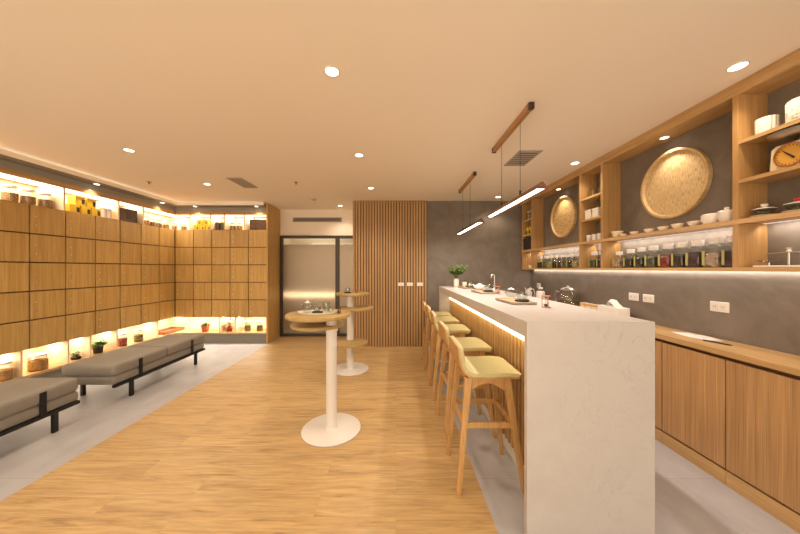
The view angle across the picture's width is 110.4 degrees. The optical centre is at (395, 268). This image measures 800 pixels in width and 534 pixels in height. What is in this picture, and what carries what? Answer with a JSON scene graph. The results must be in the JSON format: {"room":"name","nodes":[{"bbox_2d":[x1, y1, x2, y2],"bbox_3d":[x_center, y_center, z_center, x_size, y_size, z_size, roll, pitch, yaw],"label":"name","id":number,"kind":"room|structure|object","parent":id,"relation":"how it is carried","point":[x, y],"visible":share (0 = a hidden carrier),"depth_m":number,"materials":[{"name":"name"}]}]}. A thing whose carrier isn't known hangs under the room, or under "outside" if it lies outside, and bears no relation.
{"room":"tea shop","nodes":[
{"label":"tea shop","id":0,"kind":"room"},
{"bbox_2d":[200,324,209,331],"bbox_3d":[-3.540,1.109,5.160,0.150,0.122,0.152,0,0,0],"label":"pot","id":1,"kind":"object","parent":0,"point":[204,327],"depth_m":5.12,"materials":[{"name":"orange ceramic"}]},
{"bbox_2d":[284,331,346,332],"bbox_3d":[-1.500,1.410,6.030,1.800,0.100,0.540,0,0,0],"label":"floor","id":2,"kind":"structure","parent":0,"point":[285,331],"depth_m":5.91,"materials":[{"name":"wood"}]},
{"bbox_2d":[280,210,352,235],"bbox_3d":[-2.560,0.087,5.660,3.720,2.545,0.120,0,0,0],"label":"wall","id":3,"kind":"structure","parent":0,"point":[288,227],"depth_m":5.60,"materials":[{"name":"beige paint"}]},
{"bbox_2d":[0,154,265,210],"bbox_3d":[-3.390,-1.112,2.000,2.060,0.144,7.200,0,0,0],"label":"trim","id":4,"kind":"structure","parent":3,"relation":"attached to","point":[3,163],"depth_m":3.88,"materials":[{"name":"grey paint"}]},
{"bbox_2d":[280,236,352,336],"bbox_3d":[-1.540,0.350,5.590,1.570,2.020,0.060,0,0,0],"label":"door","id":5,"kind":"structure","parent":3,"relation":"in","point":[315,274],"depth_m":5.59,"materials":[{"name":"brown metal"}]},
{"bbox_2d":[293,217,341,221],"bbox_3d":[-1.581,-0.980,5.590,0.987,0.090,0.020,0,0,0],"label":"air vent","id":6,"kind":"object","parent":3,"relation":"in","point":[295,219],"visible":1,"depth_m":5.59,"materials":[{"name":"grey metal"}]},
{"bbox_2d":[284,239,352,331],"bbox_3d":[-1.500,0.060,6.040,1.900,2.600,0.620,0,0,0],"label":"wall","id":7,"kind":"structure","parent":0,"point":[286,241],"depth_m":6.30,"materials":[{"name":"beige paint"}]},
{"bbox_2d":[0,337,798,533],"bbox_3d":[-1.000,1.410,2.010,7.000,0.100,7.220,0,0,0],"label":"floor","id":8,"kind":"structure","parent":0,"point":[229,454],"depth_m":1.93,"materials":[{"name":"brown wood"}]},
{"bbox_2d":[0,378,79,436],"bbox_3d":[-3.095,1.163,1.823,0.560,0.395,1.335,0,0,0],"label":"bench","id":9,"kind":"object","parent":8,"relation":"on","point":[24,402],"visible":1,"depth_m":2.23,"materials":[{"name":"grey fabric"}]},
{"bbox_2d":[0,378,77,419],"bbox_3d":[-3.095,1.028,2.157,0.550,0.127,0.666,0,0,0],"label":"seat cushion","id":10,"kind":"object","parent":9,"relation":"on","point":[19,397],"depth_m":2.23,"materials":[{"name":"grey fabric"}]},
{"bbox_2d":[0,391,77,431],"bbox_3d":[-3.095,1.130,1.823,0.540,0.090,1.325,0,0,0],"label":"cushion","id":11,"kind":"object","parent":9,"relation":"on","point":[16,420],"depth_m":2.19,"materials":[{"name":"fabric"}]},
{"bbox_2d":[0,166,188,382],"bbox_3d":[-4.222,0.160,3.748,0.396,2.400,3.384,0,0,0],"label":"storage cabinet","id":12,"kind":"object","parent":8,"relation":"on","point":[69,280],"visible":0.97,"depth_m":3.50,"materials":[{"name":"brown wood"}]},
{"bbox_2d":[0,360,12,381],"bbox_3d":[-4.120,1.070,2.907,0.148,0.200,0.148,0,0,0],"label":"glass jar","id":13,"kind":"object","parent":12,"relation":"on","point":[5,373],"visible":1,"depth_m":2.90,"materials":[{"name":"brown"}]},
{"bbox_2d":[1,184,18,201],"bbox_3d":[-4.170,-0.806,3.003,0.122,0.200,0.122,0,0,0],"label":"glass jar","id":14,"kind":"object","parent":12,"relation":"on","point":[9,196],"visible":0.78,"depth_m":2.98,"materials":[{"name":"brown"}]},
{"bbox_2d":[20,188,35,204],"bbox_3d":[-4.170,-0.806,3.150,0.122,0.200,0.122,0,0,0],"label":"glass jar","id":15,"kind":"object","parent":12,"relation":"on","point":[31,200],"visible":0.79,"depth_m":3.12,"materials":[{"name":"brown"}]},
{"bbox_2d":[27,352,47,371],"bbox_3d":[-4.140,1.075,3.215,0.162,0.190,0.174,0,0,0],"label":"glass jar","id":16,"kind":"object","parent":12,"relation":"on","point":[37,364],"visible":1,"depth_m":3.18,"materials":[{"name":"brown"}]},
{"bbox_2d":[37,192,52,207],"bbox_3d":[-4.170,-0.806,3.303,0.122,0.200,0.122,0,0,0],"label":"glass jar","id":17,"kind":"object","parent":12,"relation":"on","point":[40,202],"visible":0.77,"depth_m":3.27,"materials":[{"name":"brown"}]},
{"bbox_2d":[65,203,79,212],"bbox_3d":[-4.149,-0.762,3.550,0.113,0.112,0.112,0,0,0],"label":"box","id":18,"kind":"object","parent":12,"relation":"on","point":[68,206],"visible":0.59,"depth_m":3.52,"materials":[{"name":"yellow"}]},
{"bbox_2d":[67,196,84,205],"bbox_3d":[-4.149,-0.874,3.610,0.113,0.112,0.112,0,0,0],"label":"box","id":19,"kind":"object","parent":18,"relation":"on","point":[77,200],"visible":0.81,"depth_m":3.56,"materials":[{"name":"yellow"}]},
{"bbox_2d":[69,351,82,359],"bbox_3d":[-4.124,1.119,3.594,0.140,0.102,0.140,0,0,0],"label":"succulent plant","id":20,"kind":"object","parent":12,"relation":"on","point":[75,356],"visible":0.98,"depth_m":3.57,"materials":[{"name":"green plant"}]},
{"bbox_2d":[80,206,90,214],"bbox_3d":[-4.149,-0.762,3.675,0.113,0.112,0.112,0,0,0],"label":"box","id":21,"kind":"object","parent":12,"relation":"on","point":[83,209],"visible":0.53,"depth_m":3.67,"materials":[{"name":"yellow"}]},
{"bbox_2d":[85,198,95,207],"bbox_3d":[-4.149,-0.874,3.740,0.113,0.112,0.112,0,0,0],"label":"box","id":22,"kind":"object","parent":21,"relation":"on","point":[90,203],"visible":0.67,"depth_m":3.73,"materials":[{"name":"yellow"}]},
{"bbox_2d":[91,208,100,216],"bbox_3d":[-4.149,-0.762,3.800,0.113,0.112,0.112,0,0,0],"label":"box","id":23,"kind":"object","parent":12,"relation":"on","point":[95,212],"visible":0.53,"depth_m":3.79,"materials":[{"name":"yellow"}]},
{"bbox_2d":[92,339,107,353],"bbox_3d":[-4.132,1.082,3.851,0.213,0.175,0.224,0,0,-24],"label":"potted plant","id":24,"kind":"object","parent":12,"relation":"on","point":[97,347],"visible":0.9,"depth_m":3.83,"materials":[{"name":"green plant"}]},
{"bbox_2d":[99,208,105,217],"bbox_3d":[-4.120,-0.780,3.902,0.073,0.148,0.074,0,0,0],"label":"canister","id":25,"kind":"object","parent":12,"relation":"on","point":[103,210],"visible":0.74,"depth_m":3.89,"materials":[{"name":"white ceramic"}]},
{"bbox_2d":[106,209,111,218],"bbox_3d":[-4.120,-0.780,3.980,0.073,0.148,0.074,0,0,0],"label":"canister","id":26,"kind":"object","parent":12,"relation":"on","point":[108,211],"visible":0.65,"depth_m":3.96,"materials":[{"name":"white ceramic"}]},
{"bbox_2d":[118,332,126,346],"bbox_3d":[-4.130,1.070,4.198,0.109,0.200,0.109,0,0,0],"label":"glass jar","id":27,"kind":"object","parent":12,"relation":"on","point":[121,341],"visible":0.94,"depth_m":4.17,"materials":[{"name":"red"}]},
{"bbox_2d":[119,207,136,222],"bbox_3d":[-4.194,-0.809,4.247,0.215,0.205,0.299,0,0,0],"label":"gift box","id":28,"kind":"object","parent":12,"relation":"on","point":[125,214],"visible":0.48,"depth_m":4.24,"materials":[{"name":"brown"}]},
{"bbox_2d":[134,329,142,341],"bbox_3d":[-4.130,1.070,4.459,0.118,0.200,0.118,0,0,0],"label":"glass jar","id":29,"kind":"object","parent":12,"relation":"on","point":[138,337],"visible":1,"depth_m":4.42,"materials":[{"name":"white"}]},
{"bbox_2d":[159,327,184,334],"bbox_3d":[-4.200,1.145,5.125,0.260,0.050,0.450,0,0,0],"label":"wooden tray","id":30,"kind":"object","parent":12,"relation":"on","point":[168,330],"visible":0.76,"depth_m":5.15,"materials":[{"name":"orange wood"}]},
{"bbox_2d":[62,334,204,395],"bbox_3d":[-3.095,1.163,3.447,0.560,0.395,1.335,0,0,0],"label":"bench","id":31,"kind":"object","parent":8,"relation":"on","point":[116,368],"visible":0.97,"depth_m":3.06,"materials":[{"name":"grey fabric"}]},
{"bbox_2d":[62,347,166,375],"bbox_3d":[-3.095,1.028,3.113,0.550,0.127,0.666,0,0,0],"label":"seat cushion","id":32,"kind":"object","parent":31,"relation":"on","point":[124,361],"depth_m":2.95,"materials":[{"name":"grey fabric"}]},
{"bbox_2d":[63,342,203,384],"bbox_3d":[-3.095,1.130,3.447,0.540,0.090,1.325,0,0,0],"label":"cushion","id":33,"kind":"object","parent":31,"relation":"on","point":[121,378],"depth_m":3.04,"materials":[{"name":"fabric"}]},
{"bbox_2d":[128,334,203,354],"bbox_3d":[-3.095,1.028,3.782,0.550,0.127,0.666,0,0,0],"label":"seat cushion","id":34,"kind":"object","parent":31,"relation":"on","point":[175,344],"depth_m":3.73,"materials":[{"name":"grey fabric"}]},
{"bbox_2d":[175,203,279,342],"bbox_3d":[-3.180,0.088,5.324,1.700,2.544,0.548,0,0,0],"label":"storage cabinet","id":35,"kind":"object","parent":8,"relation":"on","point":[220,275],"visible":0.99,"depth_m":5.07,"materials":[{"name":"brown wood"}]},
{"bbox_2d":[200,320,209,331],"bbox_3d":[-3.539,1.056,5.170,0.225,0.228,0.248,0,0,-42],"label":"aloe","id":36,"kind":"object","parent":35,"relation":"on","point":[205,325],"visible":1,"depth_m":5.12,"materials":[{"name":"orange ceramic"}]},
{"bbox_2d":[225,318,234,330],"bbox_3d":[-3.114,1.047,5.204,0.182,0.245,0.130,0,0,-12],"label":"flower vase","id":37,"kind":"object","parent":35,"relation":"on","point":[229,328],"visible":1,"depth_m":5.18,"materials":[{"name":"red ceramic"}]},
{"bbox_2d":[245,320,250,330],"bbox_3d":[-2.774,1.070,5.200,0.109,0.200,0.109,0,0,0],"label":"glass jar","id":38,"kind":"object","parent":35,"relation":"on","point":[247,327],"visible":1,"depth_m":5.16,"materials":[{"name":"white"}]},
{"bbox_2d":[250,219,265,229],"bbox_3d":[-2.555,-0.806,5.235,0.294,0.200,0.214,0,0,0],"label":"gift box","id":39,"kind":"object","parent":35,"relation":"on","point":[255,224],"visible":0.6,"depth_m":5.13,"materials":[{"name":"brown cardboard"}]},
{"bbox_2d":[257,320,262,330],"bbox_3d":[-2.548,1.070,5.200,0.109,0.200,0.109,0,0,0],"label":"glass jar","id":40,"kind":"object","parent":35,"relation":"on","point":[259,327],"visible":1,"depth_m":5.16,"materials":[{"name":"white"}]},
{"bbox_2d":[285,309,360,446],"bbox_3d":[-0.608,0.868,2.368,0.611,0.985,0.586,0,0,0],"label":"table","id":41,"kind":"object","parent":8,"relation":"on","point":[330,429],"visible":0.94,"depth_m":2.31,"materials":[{"name":"white"}]},
{"bbox_2d":[297,310,336,314],"bbox_3d":[-0.662,0.367,2.336,0.330,0.014,0.200,0,0,0],"label":"serving tray","id":42,"kind":"object","parent":41,"relation":"on","point":[305,312],"visible":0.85,"depth_m":2.33,"materials":[{"name":"beige wood"}]},
{"bbox_2d":[336,291,373,375],"bbox_3d":[-0.582,0.845,3.719,0.564,1.030,0.572,0,0,0],"label":"table","id":43,"kind":"object","parent":8,"relation":"on","point":[351,368],"visible":0.82,"depth_m":3.71,"materials":[{"name":"white metal"}]},
{"bbox_2d":[421,301,451,368],"bbox_3d":[0.585,0.922,3.960,0.425,0.880,0.386,0,0,2],"label":"bar stool","id":44,"kind":"object","parent":8,"relation":"on","point":[441,313],"visible":0.42,"depth_m":3.96,"materials":[{"name":"brown wood"}]},
{"bbox_2d":[424,305,461,380],"bbox_3d":[0.588,0.922,3.550,0.425,0.880,0.386,0,0,-1],"label":"bar stool","id":45,"kind":"object","parent":8,"relation":"on","point":[445,319],"visible":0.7,"depth_m":3.44,"materials":[{"name":"brown wood"}]},
{"bbox_2d":[429,311,472,400],"bbox_3d":[0.588,0.922,3.040,0.425,0.880,0.386,0,0,1],"label":"bar stool","id":46,"kind":"object","parent":8,"relation":"on","point":[456,330],"visible":0.63,"depth_m":2.89,"materials":[{"name":"brown wood"}]},
{"bbox_2d":[436,321,496,438],"bbox_3d":[0.588,0.922,2.410,0.425,0.880,0.386,0,0,-2],"label":"bar stool","id":47,"kind":"object","parent":8,"relation":"on","point":[472,346],"visible":0.79,"depth_m":2.26,"materials":[{"name":"brown wood"}]},
{"bbox_2d":[446,336,523,494],"bbox_3d":[0.578,0.922,1.860,0.425,0.880,0.386,0,0,0],"label":"bar stool","id":48,"kind":"object","parent":8,"relation":"on","point":[496,371],"visible":0.98,"depth_m":1.72,"materials":[{"name":"brown wood"}]},
{"bbox_2d":[439,286,654,533],"bbox_3d":[0.974,0.814,2.809,0.639,1.093,2.842,0,0,0],"label":"bar counter","id":49,"kind":"object","parent":8,"relation":"on","point":[584,393],"depth_m":1.39,"materials":[{"name":"stone"}]},
{"bbox_2d":[445,263,466,286],"bbox_3d":[0.891,0.095,4.078,0.330,0.343,0.319,0,0,0],"label":"potted fern","id":50,"kind":"object","parent":49,"relation":"on","point":[455,272],"visible":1,"depth_m":4.05,"materials":[{"name":"green plant"}]},
{"bbox_2d":[473,283,486,289],"bbox_3d":[1.059,0.226,3.530,0.121,0.081,0.155,0,0,-9],"label":"teapot","id":51,"kind":"object","parent":49,"relation":"on","point":[479,286],"visible":1,"depth_m":3.49,"materials":[{"name":"white ceramic"}]},
{"bbox_2d":[471,290,496,293],"bbox_3d":[0.965,0.257,3.060,0.182,0.019,0.332,0,0,-3],"label":"tray","id":52,"kind":"object","parent":49,"relation":"on","point":[475,291],"visible":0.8,"depth_m":2.90,"materials":[{"name":"brown wood"}]},
{"bbox_2d":[495,298,536,304],"bbox_3d":[0.935,0.257,2.190,0.182,0.019,0.332,0,0,-3],"label":"tray","id":53,"kind":"object","parent":49,"relation":"on","point":[511,301],"visible":0.89,"depth_m":2.10,"materials":[{"name":"brown wood"}]},
{"bbox_2d":[541,295,550,307],"bbox_3d":[1.025,0.226,1.900,0.055,0.082,0.056,0,0,0],"label":"hourglass","id":54,"kind":"object","parent":49,"relation":"on","point":[547,296],"visible":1,"depth_m":1.89,"materials":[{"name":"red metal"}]},
{"bbox_2d":[439,286,654,337],"bbox_3d":[0.974,0.307,2.809,0.639,0.080,2.842,0,0,0],"label":"countertop","id":55,"kind":"structure","parent":49,"relation":"on","point":[562,320],"depth_m":1.51,"materials":[{"name":"stone"}]},
{"bbox_2d":[655,338,664,443],"bbox_3d":[2.212,0.960,3.517,0.293,0.800,2.714,0,0,0],"label":"base cabinet","id":56,"kind":"object","parent":8,"relation":"on","point":[659,431],"visible":0.09,"depth_m":2.19,"materials":[{"name":"brown wood"}]},
{"bbox_2d":[655,325,799,376],"bbox_3d":[2.201,0.529,2.896,0.313,0.038,3.964,0,0,0],"label":"countertop","id":57,"kind":"structure","parent":56,"relation":"on","point":[788,363],"depth_m":1.73,"materials":[{"name":"brown wood"}]},
{"bbox_2d":[525,287,535,296],"bbox_3d":[2.194,0.408,4.561,0.160,0.202,0.271,0,0,-24],"label":"electric kettle","id":58,"kind":"object","parent":57,"relation":"on","point":[529,292],"visible":0.61,"depth_m":4.50,"materials":[{"name":"white"}]},
{"bbox_2d":[536,287,544,298],"bbox_3d":[2.220,0.399,4.271,0.119,0.222,0.120,0,0,0],"label":"pump bottle","id":59,"kind":"object","parent":57,"relation":"on","point":[539,292],"visible":0.77,"depth_m":4.23,"materials":[{"name":"white plastic"}]},
{"bbox_2d":[554,286,575,301],"bbox_3d":[2.179,0.363,3.549,0.296,0.292,0.303,0,0,33],"label":"glass teapot","id":60,"kind":"object","parent":57,"relation":"on","point":[566,287],"visible":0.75,"depth_m":3.54,"materials":[{"name":"clear glass"}]},
{"bbox_2d":[597,299,629,316],"bbox_3d":[2.200,0.411,2.819,0.120,0.196,0.276,0,0,0],"label":"tissue box","id":61,"kind":"object","parent":57,"relation":"on","point":[617,308],"visible":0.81,"depth_m":2.76,"materials":[{"name":"white paper"}]},
{"bbox_2d":[673,332,721,340],"bbox_3d":[2.245,0.507,2.078,0.130,0.010,0.271,0,0,4],"label":"folded cloth","id":62,"kind":"object","parent":57,"relation":"on","point":[701,337],"visible":0.99,"depth_m":2.07,"materials":[{"name":"white fabric"}]},
{"bbox_2d":[663,341,728,484],"bbox_3d":[2.212,0.960,1.952,0.293,0.800,0.413,0,0,0],"label":"base cabinet","id":63,"kind":"object","parent":8,"relation":"on","point":[694,380],"visible":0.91,"depth_m":1.92,"materials":[{"name":"brown wood"}]},
{"bbox_2d":[726,358,799,533],"bbox_3d":[2.212,0.960,1.329,0.293,0.800,0.828,0,0,0],"label":"base cabinet","id":64,"kind":"object","parent":8,"relation":"on","point":[763,403],"visible":0.95,"depth_m":1.56,"materials":[{"name":"brown wood"}]},
{"bbox_2d":[0,0,799,209],"bbox_3d":[-1.000,-1.245,2.075,7.000,0.120,7.350,0,0,0],"label":"ceiling","id":65,"kind":"structure","parent":0,"point":[212,92],"depth_m":1.79,"materials":[{"name":"beige paint"}]},
{"bbox_2d":[0,148,263,204],"bbox_3d":[-3.090,-1.143,1.650,1.520,0.054,6.500,0,0,0],"label":"trim","id":66,"kind":"structure","parent":65,"relation":"attached to","point":[2,151],"depth_m":3.68,"materials":[{"name":"beige paint"}]},
{"bbox_2d":[227,178,257,187],"bbox_3d":[-2.115,-1.180,3.840,0.190,0.010,0.440,0,0,0],"label":"ceiling vent","id":67,"kind":"object","parent":65,"relation":"in","point":[240,181],"visible":1,"depth_m":3.81,"materials":[{"name":"grey metal"}]},
{"bbox_2d":[324,65,339,76],"bbox_3d":[-0.384,-1.181,1.668,0.093,0.005,0.093,0,0,0],"label":"recessed light","id":68,"kind":"object","parent":65,"relation":"in","point":[332,71],"visible":1,"depth_m":1.67,"materials":[{"name":"white"}]},
{"bbox_2d":[456,171,484,234],"bbox_3d":[0.965,-0.852,3.710,0.090,0.664,1.146,0,0,0],"label":"pendant lamp","id":69,"kind":"object","parent":65,"relation":"hanging from","point":[479,222],"visible":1,"depth_m":3.61,"materials":[{"name":"brown wood"}]},
{"bbox_2d":[486,102,548,216],"bbox_3d":[0.965,-0.855,2.345,0.090,0.660,1.036,0,0,0],"label":"pendant lamp","id":70,"kind":"object","parent":65,"relation":"hanging from","point":[541,187],"visible":1,"depth_m":2.21,"materials":[{"name":"brown wood"}]},
{"bbox_2d":[504,150,542,165],"bbox_3d":[1.353,-1.180,2.985,0.235,0.010,0.410,0,0,0],"label":"ceiling vent","id":71,"kind":"object","parent":65,"relation":"in","point":[522,157],"visible":1,"depth_m":2.96,"materials":[{"name":"grey metal"}]},
{"bbox_2d":[725,60,750,72],"bbox_3d":[2.000,-1.181,1.627,0.093,0.005,0.093,0,0,0],"label":"recessed light","id":72,"kind":"object","parent":65,"relation":"in","point":[740,65],"visible":1,"depth_m":1.63,"materials":[{"name":"white plastic"}]},
{"bbox_2d":[427,201,529,336],"bbox_3d":[1.452,0.087,4.940,1.815,2.545,0.120,0,0,0],"label":"wall","id":73,"kind":"structure","parent":0,"point":[494,247],"depth_m":4.88,"materials":[{"name":"grey paint"}]},
{"bbox_2d":[353,200,426,346],"bbox_3d":[-0.105,0.088,4.884,1.299,2.544,0.092,0,0,0],"label":"panel","id":74,"kind":"object","parent":73,"relation":"attached to","point":[390,237],"visible":0.9,"depth_m":4.84,"materials":[{"name":"brown wood"}]},
{"bbox_2d":[530,79,799,355],"bbox_3d":[2.420,0.087,1.700,0.120,2.545,6.600,0,0,0],"label":"wall","id":75,"kind":"structure","parent":0,"point":[764,306],"depth_m":2.15,"materials":[{"name":"grey paint"}]},
{"bbox_2d":[550,196,576,237],"bbox_3d":[2.339,-0.722,3.900,0.038,0.576,0.576,0,0,0],"label":"woven tray","id":76,"kind":"object","parent":75,"relation":"attached to","point":[563,218],"visible":1,"depth_m":3.89,"materials":[{"name":"beige wicker"}]},
{"bbox_2d":[629,293,638,300],"bbox_3d":[2.355,0.280,2.755,0.010,0.074,0.115,0,0,0],"label":"wall socket","id":77,"kind":"object","parent":75,"relation":"attached to","point":[632,296],"visible":1,"depth_m":2.74,"materials":[{"name":"white plastic"}]},
{"bbox_2d":[643,294,653,302],"bbox_3d":[2.355,0.280,2.595,0.010,0.074,0.115,0,0,0],"label":"wall socket","id":78,"kind":"object","parent":75,"relation":"attached to","point":[646,298],"visible":1,"depth_m":2.59,"materials":[{"name":"white plastic"}]},
{"bbox_2d":[520,48,799,271],"bbox_3d":[2.264,-0.583,2.964,0.189,1.202,3.828,0,0,0],"label":"wall shelving","id":79,"kind":"object","parent":75,"relation":"attached to","point":[747,99],"visible":0.98,"depth_m":1.85,"materials":[{"name":"brown wood"}]},
{"bbox_2d":[523,237,530,249],"bbox_3d":[2.260,-0.408,4.622,0.166,0.190,0.281,0,0,0],"label":"storage box","id":80,"kind":"object","parent":79,"relation":"on","point":[526,242],"visible":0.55,"depth_m":4.61,"materials":[{"name":"black stone"}]},
{"bbox_2d":[556,254,563,267],"bbox_3d":[2.261,-0.099,3.808,0.090,0.185,0.088,0,0,0],"label":"storage jar","id":81,"kind":"object","parent":79,"relation":"on","point":[558,264],"visible":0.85,"depth_m":3.79,"materials":[{"name":"clear glass"}]},
{"bbox_2d":[561,254,568,267],"bbox_3d":[2.261,-0.099,3.691,0.090,0.185,0.088,0,0,0],"label":"storage jar","id":82,"kind":"object","parent":79,"relation":"on","point":[563,264],"visible":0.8,"depth_m":3.67,"materials":[{"name":"clear glass"}]},
{"bbox_2d":[566,254,573,267],"bbox_3d":[2.261,-0.099,3.584,0.090,0.185,0.088,0,0,0],"label":"storage jar","id":83,"kind":"object","parent":79,"relation":"on","point":[568,263],"visible":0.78,"depth_m":3.56,"materials":[{"name":"clear glass"}]},
{"bbox_2d":[572,253,578,267],"bbox_3d":[2.261,-0.099,3.471,0.090,0.185,0.088,0,0,0],"label":"storage jar","id":84,"kind":"object","parent":79,"relation":"on","point":[575,264],"visible":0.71,"depth_m":3.44,"materials":[{"name":"clear glass"}]},
{"bbox_2d":[585,209,591,218],"bbox_3d":[2.240,-0.616,3.190,0.088,0.105,0.094,0,0,0],"label":"caddy","id":85,"kind":"object","parent":79,"relation":"on","point":[588,214],"visible":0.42,"depth_m":3.17,"materials":[{"name":"white ceramic"}]},
{"bbox_2d":[589,252,597,267],"bbox_3d":[2.261,-0.099,3.165,0.092,0.185,0.090,0,0,0],"label":"storage jar","id":86,"kind":"object","parent":79,"relation":"on","point":[592,263],"visible":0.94,"depth_m":3.14,"materials":[{"name":"clear glass"}]},
{"bbox_2d":[592,207,600,217],"bbox_3d":[2.240,-0.616,3.070,0.088,0.105,0.094,0,0,0],"label":"caddy","id":87,"kind":"object","parent":79,"relation":"on","point":[596,212],"visible":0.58,"depth_m":3.05,"materials":[{"name":"white ceramic"}]},
{"bbox_2d":[611,231,623,236],"bbox_3d":[2.235,-0.344,2.811,0.103,0.060,0.103,0,0,0],"label":"bowl","id":88,"kind":"object","parent":79,"relation":"on","point":[614,233],"visible":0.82,"depth_m":2.78,"materials":[{"name":"beige ceramic"}]},
{"bbox_2d":[613,251,623,266],"bbox_3d":[2.261,-0.089,2.815,0.086,0.165,0.085,0,0,0],"label":"storage jar","id":89,"kind":"object","parent":79,"relation":"on","point":[618,262],"visible":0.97,"depth_m":2.79,"materials":[{"name":"clear glass"}]},
{"bbox_2d":[623,249,634,266],"bbox_3d":[2.261,-0.097,2.680,0.090,0.180,0.088,0,0,0],"label":"storage jar","id":90,"kind":"object","parent":79,"relation":"on","point":[629,262],"visible":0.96,"depth_m":2.66,"materials":[{"name":"clear glass"}]},
{"bbox_2d":[634,247,645,266],"bbox_3d":[2.261,-0.102,2.560,0.090,0.190,0.088,0,0,0],"label":"storage jar","id":91,"kind":"object","parent":79,"relation":"on","point":[638,262],"visible":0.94,"depth_m":2.54,"materials":[{"name":"clear glass"}]},
{"bbox_2d":[644,245,658,266],"bbox_3d":[2.261,-0.104,2.442,0.096,0.195,0.095,0,0,0],"label":"storage jar","id":92,"kind":"object","parent":79,"relation":"on","point":[652,261],"visible":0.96,"depth_m":2.42,"materials":[{"name":"clear glass"}]},
{"bbox_2d":[658,243,673,266],"bbox_3d":[2.261,-0.106,2.312,0.100,0.200,0.098,0,0,0],"label":"storage jar","id":93,"kind":"object","parent":79,"relation":"on","point":[663,260],"visible":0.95,"depth_m":2.29,"materials":[{"name":"clear glass"}]},
{"bbox_2d":[670,223,684,227],"bbox_3d":[2.235,-0.334,2.207,0.079,0.040,0.079,0,0,0],"label":"bowl","id":94,"kind":"object","parent":79,"relation":"on","point":[677,225],"visible":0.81,"depth_m":2.18,"materials":[{"name":"white ceramic"}]},
{"bbox_2d":[671,242,687,266],"bbox_3d":[2.261,-0.107,2.202,0.096,0.202,0.095,0,0,0],"label":"storage jar","id":95,"kind":"object","parent":79,"relation":"on","point":[678,260],"visible":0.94,"depth_m":2.18,"materials":[{"name":"clear glass"}]},
{"bbox_2d":[687,220,700,225],"bbox_3d":[2.235,-0.334,2.085,0.079,0.040,0.079,0,0,0],"label":"bowl","id":96,"kind":"object","parent":79,"relation":"on","point":[690,223],"visible":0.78,"depth_m":2.06,"materials":[{"name":"white ceramic"}]},
{"bbox_2d":[685,240,707,266],"bbox_3d":[2.261,-0.109,2.085,0.104,0.205,0.102,0,0,0],"label":"storage jar","id":97,"kind":"object","parent":79,"relation":"on","point":[692,259],"visible":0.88,"depth_m":2.06,"materials":[{"name":"clear glass"}]},
{"bbox_2d":[700,213,718,223],"bbox_3d":[2.245,-0.352,1.981,0.102,0.078,0.102,0,0,0],"label":"lidded bowl","id":98,"kind":"object","parent":79,"relation":"on","point":[711,217],"visible":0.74,"depth_m":1.96,"materials":[{"name":"white ceramic"}]},
{"bbox_2d":[702,237,723,266],"bbox_3d":[2.261,-0.113,1.965,0.112,0.212,0.110,0,0,0],"label":"storage jar","id":99,"kind":"object","parent":79,"relation":"on","point":[710,259],"visible":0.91,"depth_m":1.94,"materials":[{"name":"clear glass"}]},
{"bbox_2d":[717,207,731,221],"bbox_3d":[2.245,-0.365,1.885,0.094,0.103,0.094,0,0,0],"label":"lidded bowl","id":100,"kind":"object","parent":79,"relation":"on","point":[723,215],"visible":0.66,"depth_m":1.87,"materials":[{"name":"white ceramic"}]},
{"bbox_2d":[721,236,731,266],"bbox_3d":[2.261,-0.113,1.855,0.096,0.212,0.095,0,0,0],"label":"storage jar","id":101,"kind":"object","parent":79,"relation":"on","point":[726,256],"visible":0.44,"depth_m":1.86,"materials":[{"name":"clear glass"}]},
{"bbox_2d":[750,204,777,216],"bbox_3d":[2.235,-0.353,1.686,0.111,0.079,0.111,0,0,0],"label":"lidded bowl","id":102,"kind":"object","parent":79,"relation":"on","point":[767,210],"visible":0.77,"depth_m":1.67,"materials":[{"name":"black ceramic"}]},
{"bbox_2d":[755,114,779,134],"bbox_3d":[2.265,-0.865,1.697,0.112,0.108,0.112,0,0,0],"label":"stacked dishes","id":103,"kind":"object","parent":79,"relation":"on","point":[768,122],"visible":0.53,"depth_m":1.67,"materials":[{"name":"white ceramic"}]},
{"bbox_2d":[753,247,799,266],"bbox_3d":[2.260,-0.064,1.599,0.099,0.115,0.269,0,0,0],"label":"balance scale","id":104,"kind":"object","parent":79,"relation":"on","point":[789,251],"visible":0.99,"depth_m":1.60,"materials":[{"name":"white metal"}]},
{"bbox_2d":[766,125,799,171],"bbox_3d":[2.260,-0.666,1.551,0.235,0.205,0.235,0,0,0],"label":"kitchen scale","id":105,"kind":"object","parent":79,"relation":"on","point":[786,155],"visible":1,"depth_m":1.56,"materials":[{"name":"beige metal"}]},
{"bbox_2d":[782,198,799,212],"bbox_3d":[2.235,-0.353,1.546,0.111,0.079,0.111,0,0,0],"label":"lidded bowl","id":106,"kind":"object","parent":79,"relation":"on","point":[796,203],"visible":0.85,"depth_m":1.54,"materials":[{"name":"white ceramic"}]},
{"bbox_2d":[785,96,799,122],"bbox_3d":[2.265,-0.876,1.536,0.151,0.132,0.151,0,0,0],"label":"pot","id":107,"kind":"object","parent":79,"relation":"on","point":[792,108],"visible":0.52,"depth_m":1.54,"materials":[{"name":"white ceramic"}]},
{"bbox_2d":[640,147,712,218],"bbox_3d":[2.339,-0.715,2.355,0.038,0.576,0.576,0,0,0],"label":"woven tray","id":108,"kind":"object","parent":75,"relation":"attached to","point":[677,181],"visible":1,"depth_m":2.33,"materials":[{"name":"beige wicker"}]},
{"bbox_2d":[710,301,728,312],"bbox_3d":[2.355,0.280,2.025,0.010,0.074,0.120,0,0,0],"label":"wall socket","id":109,"kind":"object","parent":75,"relation":"attached to","point":[715,306],"visible":1,"depth_m":2.02,"materials":[{"name":"white plastic"}]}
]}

